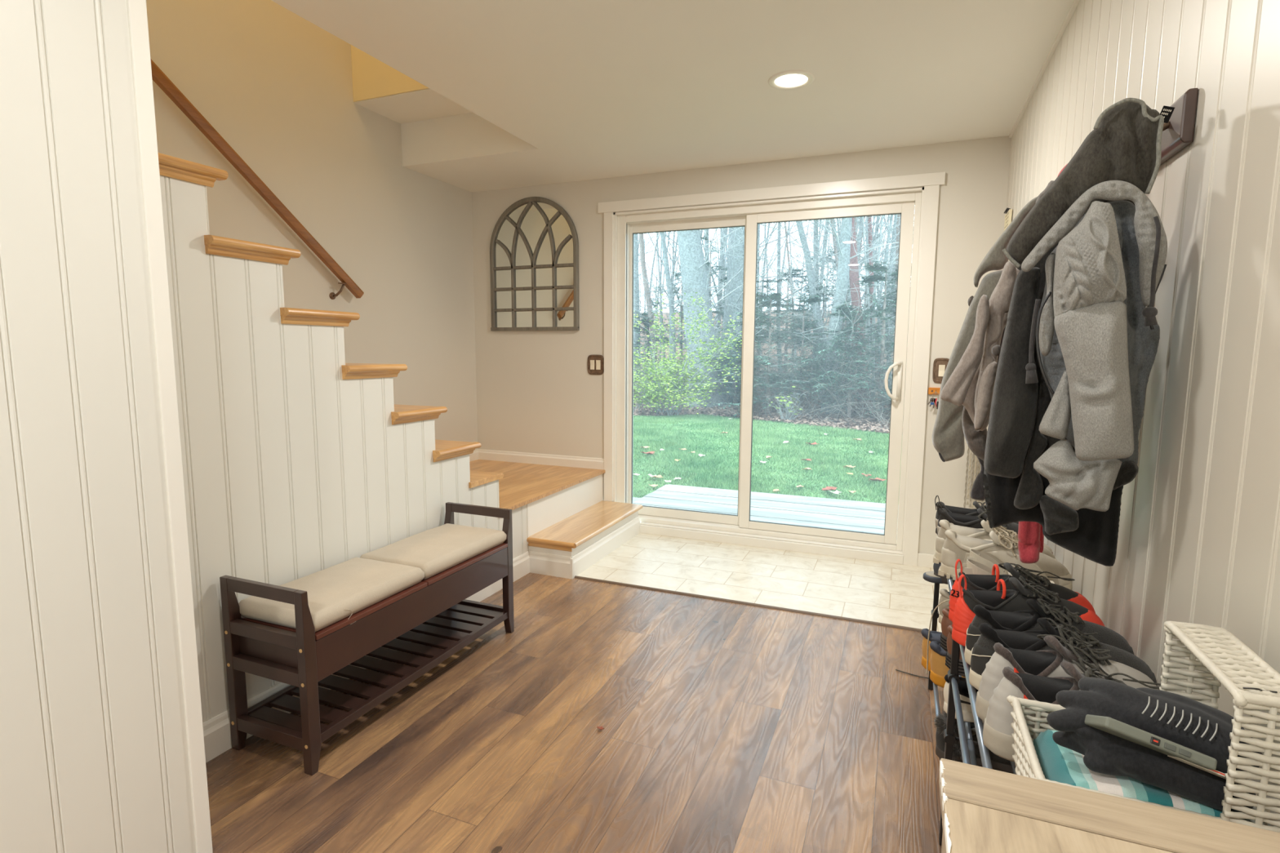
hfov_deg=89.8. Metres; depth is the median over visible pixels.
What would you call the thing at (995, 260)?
hood
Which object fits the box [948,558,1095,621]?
shoe
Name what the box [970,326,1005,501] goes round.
sweatshirt
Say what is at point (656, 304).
sapling
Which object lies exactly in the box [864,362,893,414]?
hemlock
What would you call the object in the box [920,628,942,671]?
boot
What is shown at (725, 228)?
sapling
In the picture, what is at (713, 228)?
sapling
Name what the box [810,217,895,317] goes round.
sapling
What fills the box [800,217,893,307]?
sapling
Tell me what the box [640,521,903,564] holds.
trim
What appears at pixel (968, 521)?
shoe
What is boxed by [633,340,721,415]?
bush
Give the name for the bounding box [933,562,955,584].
slipper
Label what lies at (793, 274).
hemlock
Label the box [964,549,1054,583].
sandal
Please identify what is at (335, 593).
seat cushion
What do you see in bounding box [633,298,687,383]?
hemlock
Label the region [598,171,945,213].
trim
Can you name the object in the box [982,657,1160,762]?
shoe
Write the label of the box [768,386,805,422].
bush
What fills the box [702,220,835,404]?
tree
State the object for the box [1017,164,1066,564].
scarf
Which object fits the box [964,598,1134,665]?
shoe
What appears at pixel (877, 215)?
sapling
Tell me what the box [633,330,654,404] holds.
hemlock
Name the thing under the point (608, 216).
trim
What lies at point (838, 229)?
sapling
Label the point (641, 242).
tree
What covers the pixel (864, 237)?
sapling
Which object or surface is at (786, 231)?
sapling
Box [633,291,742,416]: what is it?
bush
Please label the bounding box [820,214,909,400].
sapling
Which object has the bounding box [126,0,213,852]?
trim
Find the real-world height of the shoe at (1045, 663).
0.152 m
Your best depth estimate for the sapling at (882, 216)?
14.23 m
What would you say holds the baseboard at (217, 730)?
attached to the staircase
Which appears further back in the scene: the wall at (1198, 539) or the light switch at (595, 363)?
the light switch at (595, 363)
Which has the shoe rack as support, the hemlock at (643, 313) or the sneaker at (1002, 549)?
the sneaker at (1002, 549)
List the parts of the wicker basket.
handle post, handle post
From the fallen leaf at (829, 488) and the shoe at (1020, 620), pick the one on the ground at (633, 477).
the fallen leaf at (829, 488)
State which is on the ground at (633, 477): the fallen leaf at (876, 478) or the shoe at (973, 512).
the fallen leaf at (876, 478)
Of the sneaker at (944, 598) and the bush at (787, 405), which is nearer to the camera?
the sneaker at (944, 598)
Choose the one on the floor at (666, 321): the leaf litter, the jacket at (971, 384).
the leaf litter
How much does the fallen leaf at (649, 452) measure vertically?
0.036 m
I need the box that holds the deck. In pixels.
[632,484,898,537]
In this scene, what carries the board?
attached to the wall at (1198, 539)
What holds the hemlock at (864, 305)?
on the floor at (666, 321)
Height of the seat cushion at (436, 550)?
0.062 m
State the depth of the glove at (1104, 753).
0.77 m
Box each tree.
[633,227,731,373]
[633,233,756,384]
[634,231,763,395]
[640,222,861,408]
[697,219,893,397]
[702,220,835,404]
[710,220,839,373]
[755,216,900,414]
[761,219,893,385]
[778,213,900,337]
[788,216,895,391]
[848,215,900,412]
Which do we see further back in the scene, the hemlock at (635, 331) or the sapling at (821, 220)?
the sapling at (821, 220)
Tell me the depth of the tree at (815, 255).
18.03 m
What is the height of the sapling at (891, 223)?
8.906 m
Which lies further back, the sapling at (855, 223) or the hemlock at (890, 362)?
the sapling at (855, 223)
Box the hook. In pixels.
[928,387,940,394]
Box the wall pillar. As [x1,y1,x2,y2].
[0,0,195,852]
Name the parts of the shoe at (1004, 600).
toe panel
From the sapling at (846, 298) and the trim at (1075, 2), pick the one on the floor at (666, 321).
the sapling at (846, 298)
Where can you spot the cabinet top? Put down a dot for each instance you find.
(984, 810)
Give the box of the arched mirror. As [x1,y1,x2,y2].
[489,196,579,330]
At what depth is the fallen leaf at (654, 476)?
6.84 m
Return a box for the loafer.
[949,521,1053,553]
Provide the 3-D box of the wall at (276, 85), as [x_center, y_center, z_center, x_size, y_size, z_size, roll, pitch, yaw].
[-2.473,-1.439,1.570,0.100,4.900,6.522,3,7,22]
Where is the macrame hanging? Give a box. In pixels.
[963,444,982,507]
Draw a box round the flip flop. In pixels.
[923,571,942,583]
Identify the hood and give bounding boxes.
[973,196,1037,287]
[1001,97,1167,306]
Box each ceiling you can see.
[271,0,1074,191]
[354,88,472,124]
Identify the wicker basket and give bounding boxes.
[1006,621,1279,832]
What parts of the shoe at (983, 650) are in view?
panel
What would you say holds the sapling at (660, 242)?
on the floor at (666, 321)
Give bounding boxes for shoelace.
[895,669,928,679]
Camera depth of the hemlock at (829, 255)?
21.58 m
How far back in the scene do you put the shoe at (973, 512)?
2.18 m
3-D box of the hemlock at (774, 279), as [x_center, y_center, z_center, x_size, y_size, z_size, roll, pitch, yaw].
[3.773,-2.718,18.915,4.084,3.349,3.939,0,7,-7]
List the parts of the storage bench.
post, rail, rail, rail, rail, shelf rail, post, lid, shelf rail, post, lid, rail, rail, post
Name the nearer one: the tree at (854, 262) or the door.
the door
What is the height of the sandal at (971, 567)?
0.115 m
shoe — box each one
[934,495,1018,534]
[937,502,1018,534]
[939,608,952,652]
[945,625,965,677]
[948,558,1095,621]
[951,573,1104,646]
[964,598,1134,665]
[968,617,1157,690]
[975,634,1158,721]
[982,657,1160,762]
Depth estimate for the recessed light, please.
2.64 m
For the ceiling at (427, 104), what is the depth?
3.62 m
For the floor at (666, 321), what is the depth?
21.77 m
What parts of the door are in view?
fixed panel, sliding panel, handle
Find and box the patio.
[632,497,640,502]
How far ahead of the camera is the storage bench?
2.03 m
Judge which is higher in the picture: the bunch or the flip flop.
the bunch
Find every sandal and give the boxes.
[962,559,995,575]
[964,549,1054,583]
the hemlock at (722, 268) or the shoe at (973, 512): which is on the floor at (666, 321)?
the hemlock at (722, 268)
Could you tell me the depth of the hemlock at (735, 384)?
15.23 m
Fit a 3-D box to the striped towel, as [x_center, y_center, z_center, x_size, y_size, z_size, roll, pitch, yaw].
[0.637,0.476,0.833,0.206,0.091,0.178,3,7,22]
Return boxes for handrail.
[151,59,364,299]
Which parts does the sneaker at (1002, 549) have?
panel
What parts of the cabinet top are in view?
panel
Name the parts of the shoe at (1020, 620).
panel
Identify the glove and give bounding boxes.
[1046,676,1262,773]
[1052,726,1256,812]
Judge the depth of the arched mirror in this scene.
4.42 m
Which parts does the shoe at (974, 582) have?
toe panel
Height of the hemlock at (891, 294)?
3.490 m
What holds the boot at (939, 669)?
on the shoe rack
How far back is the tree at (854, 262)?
13.96 m
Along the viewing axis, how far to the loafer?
1.89 m
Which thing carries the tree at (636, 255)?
on the floor at (666, 321)
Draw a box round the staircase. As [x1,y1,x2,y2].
[158,152,642,723]
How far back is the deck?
5.21 m
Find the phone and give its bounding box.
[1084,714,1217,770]
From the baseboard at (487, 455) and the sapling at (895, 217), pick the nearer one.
the baseboard at (487, 455)
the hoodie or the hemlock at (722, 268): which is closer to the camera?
the hoodie
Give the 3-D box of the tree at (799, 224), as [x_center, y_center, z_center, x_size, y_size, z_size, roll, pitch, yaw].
[3.618,-5.529,14.983,4.850,10.276,5.360,0,7,-4]
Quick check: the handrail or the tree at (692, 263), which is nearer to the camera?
the handrail
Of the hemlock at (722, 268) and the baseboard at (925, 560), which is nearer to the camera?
the baseboard at (925, 560)
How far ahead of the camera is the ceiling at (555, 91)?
2.59 m
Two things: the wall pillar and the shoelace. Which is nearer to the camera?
the wall pillar
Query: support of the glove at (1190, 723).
on the glove at (1104, 753)
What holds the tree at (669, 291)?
on the floor at (666, 321)
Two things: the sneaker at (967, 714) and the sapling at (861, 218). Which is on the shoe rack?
the sneaker at (967, 714)
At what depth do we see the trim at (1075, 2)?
2.43 m
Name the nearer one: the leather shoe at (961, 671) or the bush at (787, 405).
the leather shoe at (961, 671)
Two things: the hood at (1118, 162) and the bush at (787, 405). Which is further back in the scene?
the bush at (787, 405)
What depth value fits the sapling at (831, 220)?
17.36 m
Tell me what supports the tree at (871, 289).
on the floor at (666, 321)
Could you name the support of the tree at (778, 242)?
on the floor at (666, 321)
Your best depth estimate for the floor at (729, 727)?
2.06 m
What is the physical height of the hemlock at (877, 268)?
3.072 m
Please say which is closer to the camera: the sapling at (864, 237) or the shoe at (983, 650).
the shoe at (983, 650)
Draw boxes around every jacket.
[931,196,1037,462]
[940,261,1020,431]
[961,180,1054,461]
[982,213,1123,566]
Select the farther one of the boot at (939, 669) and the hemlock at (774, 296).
the hemlock at (774, 296)
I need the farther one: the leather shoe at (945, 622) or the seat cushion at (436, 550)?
the seat cushion at (436, 550)
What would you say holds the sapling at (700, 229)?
on the floor at (666, 321)
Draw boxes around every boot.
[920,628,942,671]
[929,640,965,688]
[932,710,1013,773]
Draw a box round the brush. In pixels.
[633,289,906,429]
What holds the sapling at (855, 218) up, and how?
on the floor at (666, 321)
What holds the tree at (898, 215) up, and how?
on the floor at (666, 321)
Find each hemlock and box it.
[633,266,724,376]
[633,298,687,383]
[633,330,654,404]
[640,232,764,355]
[661,274,783,374]
[680,336,786,405]
[694,288,839,417]
[712,277,812,386]
[715,293,878,411]
[754,266,847,391]
[755,283,893,402]
[773,300,893,417]
[782,231,894,349]
[807,260,911,420]
[809,262,907,376]
[840,264,911,409]
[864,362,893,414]
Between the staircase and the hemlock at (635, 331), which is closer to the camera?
the staircase
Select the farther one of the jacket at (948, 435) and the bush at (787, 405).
the bush at (787, 405)
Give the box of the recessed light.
[768,70,814,89]
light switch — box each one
[586,355,604,374]
[932,358,949,383]
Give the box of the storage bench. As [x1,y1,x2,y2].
[219,502,514,775]
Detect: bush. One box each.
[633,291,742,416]
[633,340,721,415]
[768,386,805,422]
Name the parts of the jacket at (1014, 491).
panel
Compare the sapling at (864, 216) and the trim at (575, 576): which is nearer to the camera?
the trim at (575, 576)
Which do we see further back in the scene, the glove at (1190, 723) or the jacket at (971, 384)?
the jacket at (971, 384)
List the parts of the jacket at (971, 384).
panel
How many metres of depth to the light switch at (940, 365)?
3.54 m
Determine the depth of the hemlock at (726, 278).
19.29 m
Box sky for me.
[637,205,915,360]
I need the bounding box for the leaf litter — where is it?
[633,389,903,431]
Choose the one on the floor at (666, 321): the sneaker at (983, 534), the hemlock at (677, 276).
the hemlock at (677, 276)
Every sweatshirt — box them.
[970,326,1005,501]
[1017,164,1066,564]
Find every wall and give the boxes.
[146,0,477,449]
[351,44,428,102]
[471,135,1011,554]
[985,0,1279,821]
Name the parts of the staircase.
cove moulding, cove moulding, cove moulding, cove moulding, cove moulding, cove moulding, landing corner trim, step baseboard, step baseboard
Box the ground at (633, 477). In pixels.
[632,415,901,503]
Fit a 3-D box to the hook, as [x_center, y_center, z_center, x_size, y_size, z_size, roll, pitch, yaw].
[1.640,-0.195,3.549,0.086,0.038,0.034,3,7,22]
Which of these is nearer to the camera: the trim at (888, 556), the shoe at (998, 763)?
the shoe at (998, 763)
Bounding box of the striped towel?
[1032,729,1222,817]
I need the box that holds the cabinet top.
[938,758,1279,852]
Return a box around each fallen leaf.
[641,451,655,454]
[650,475,662,478]
[822,486,836,491]
[869,477,886,480]
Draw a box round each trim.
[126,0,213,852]
[574,575,942,632]
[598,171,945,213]
[604,212,613,501]
[613,187,924,555]
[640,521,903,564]
[902,184,939,566]
[1008,0,1079,137]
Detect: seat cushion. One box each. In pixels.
[238,557,424,631]
[360,523,506,579]
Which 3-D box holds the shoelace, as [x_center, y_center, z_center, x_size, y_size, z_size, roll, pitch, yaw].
[1.050,0.944,2.438,0.152,0.006,0.012,4,8,31]
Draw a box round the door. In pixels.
[617,191,921,551]
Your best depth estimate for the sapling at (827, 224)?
17.78 m
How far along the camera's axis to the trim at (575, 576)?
3.10 m
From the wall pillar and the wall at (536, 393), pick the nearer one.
the wall pillar
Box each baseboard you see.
[202,551,529,763]
[469,448,478,461]
[477,448,604,469]
[917,552,933,568]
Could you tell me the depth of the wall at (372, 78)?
3.49 m
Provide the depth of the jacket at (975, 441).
1.57 m
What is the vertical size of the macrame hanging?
0.448 m
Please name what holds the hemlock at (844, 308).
on the floor at (666, 321)
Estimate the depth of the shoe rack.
1.54 m
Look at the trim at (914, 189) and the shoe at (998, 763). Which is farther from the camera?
the trim at (914, 189)
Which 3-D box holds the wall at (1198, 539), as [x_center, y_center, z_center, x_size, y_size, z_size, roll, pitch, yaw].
[1.039,-0.085,1.233,0.080,2.332,4.872,3,7,22]
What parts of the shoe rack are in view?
post, rail, post, rail, rail, rail, rail, rail, rail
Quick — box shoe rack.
[928,577,1016,845]
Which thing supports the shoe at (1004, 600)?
on the shoe rack
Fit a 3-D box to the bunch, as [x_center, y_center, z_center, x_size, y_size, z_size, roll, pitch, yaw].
[1.622,-0.142,3.541,0.067,0.091,0.025,3,7,22]
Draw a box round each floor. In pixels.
[205,533,993,852]
[633,310,906,432]
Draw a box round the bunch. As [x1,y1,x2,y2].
[927,392,939,408]
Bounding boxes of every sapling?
[633,231,683,383]
[639,232,684,373]
[663,229,729,341]
[711,228,758,274]
[717,227,776,343]
[756,222,831,398]
[760,220,825,368]
[766,217,888,386]
[767,218,906,392]
[784,215,892,407]
[784,215,899,388]
[784,217,887,395]
[795,217,896,383]
[795,218,891,386]
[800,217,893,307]
[806,217,893,350]
[808,215,912,409]
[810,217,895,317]
[816,216,914,391]
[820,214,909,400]
[857,215,895,331]
[875,214,900,411]
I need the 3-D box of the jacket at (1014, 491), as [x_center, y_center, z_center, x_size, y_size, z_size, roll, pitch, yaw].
[0.845,-0.120,1.307,0.280,0.818,0.162,0,7,-5]
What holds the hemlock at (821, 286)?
on the floor at (666, 321)
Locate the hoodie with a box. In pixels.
[1001,97,1174,511]
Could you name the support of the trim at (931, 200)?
attached to the wall at (536, 393)
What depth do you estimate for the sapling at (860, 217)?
18.92 m
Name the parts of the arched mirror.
frame sill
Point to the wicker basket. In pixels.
(1253, 684)
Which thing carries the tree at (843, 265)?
on the floor at (666, 321)
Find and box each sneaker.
[925,588,950,674]
[933,520,1057,564]
[937,529,1071,590]
[943,674,983,722]
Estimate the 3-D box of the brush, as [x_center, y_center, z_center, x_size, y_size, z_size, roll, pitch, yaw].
[4.567,-1.680,14.250,20.162,3.374,10.147,4,8,31]
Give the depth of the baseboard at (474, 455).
4.72 m
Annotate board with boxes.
[1160,87,1198,164]
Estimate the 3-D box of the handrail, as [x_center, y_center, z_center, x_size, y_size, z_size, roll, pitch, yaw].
[-1.921,-1.335,2.697,0.089,1.462,1.820,3,7,22]
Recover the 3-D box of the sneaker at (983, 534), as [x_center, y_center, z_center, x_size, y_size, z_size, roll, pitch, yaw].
[1.026,0.345,1.860,0.315,0.143,0.107,4,8,28]
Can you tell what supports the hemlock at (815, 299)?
on the floor at (666, 321)

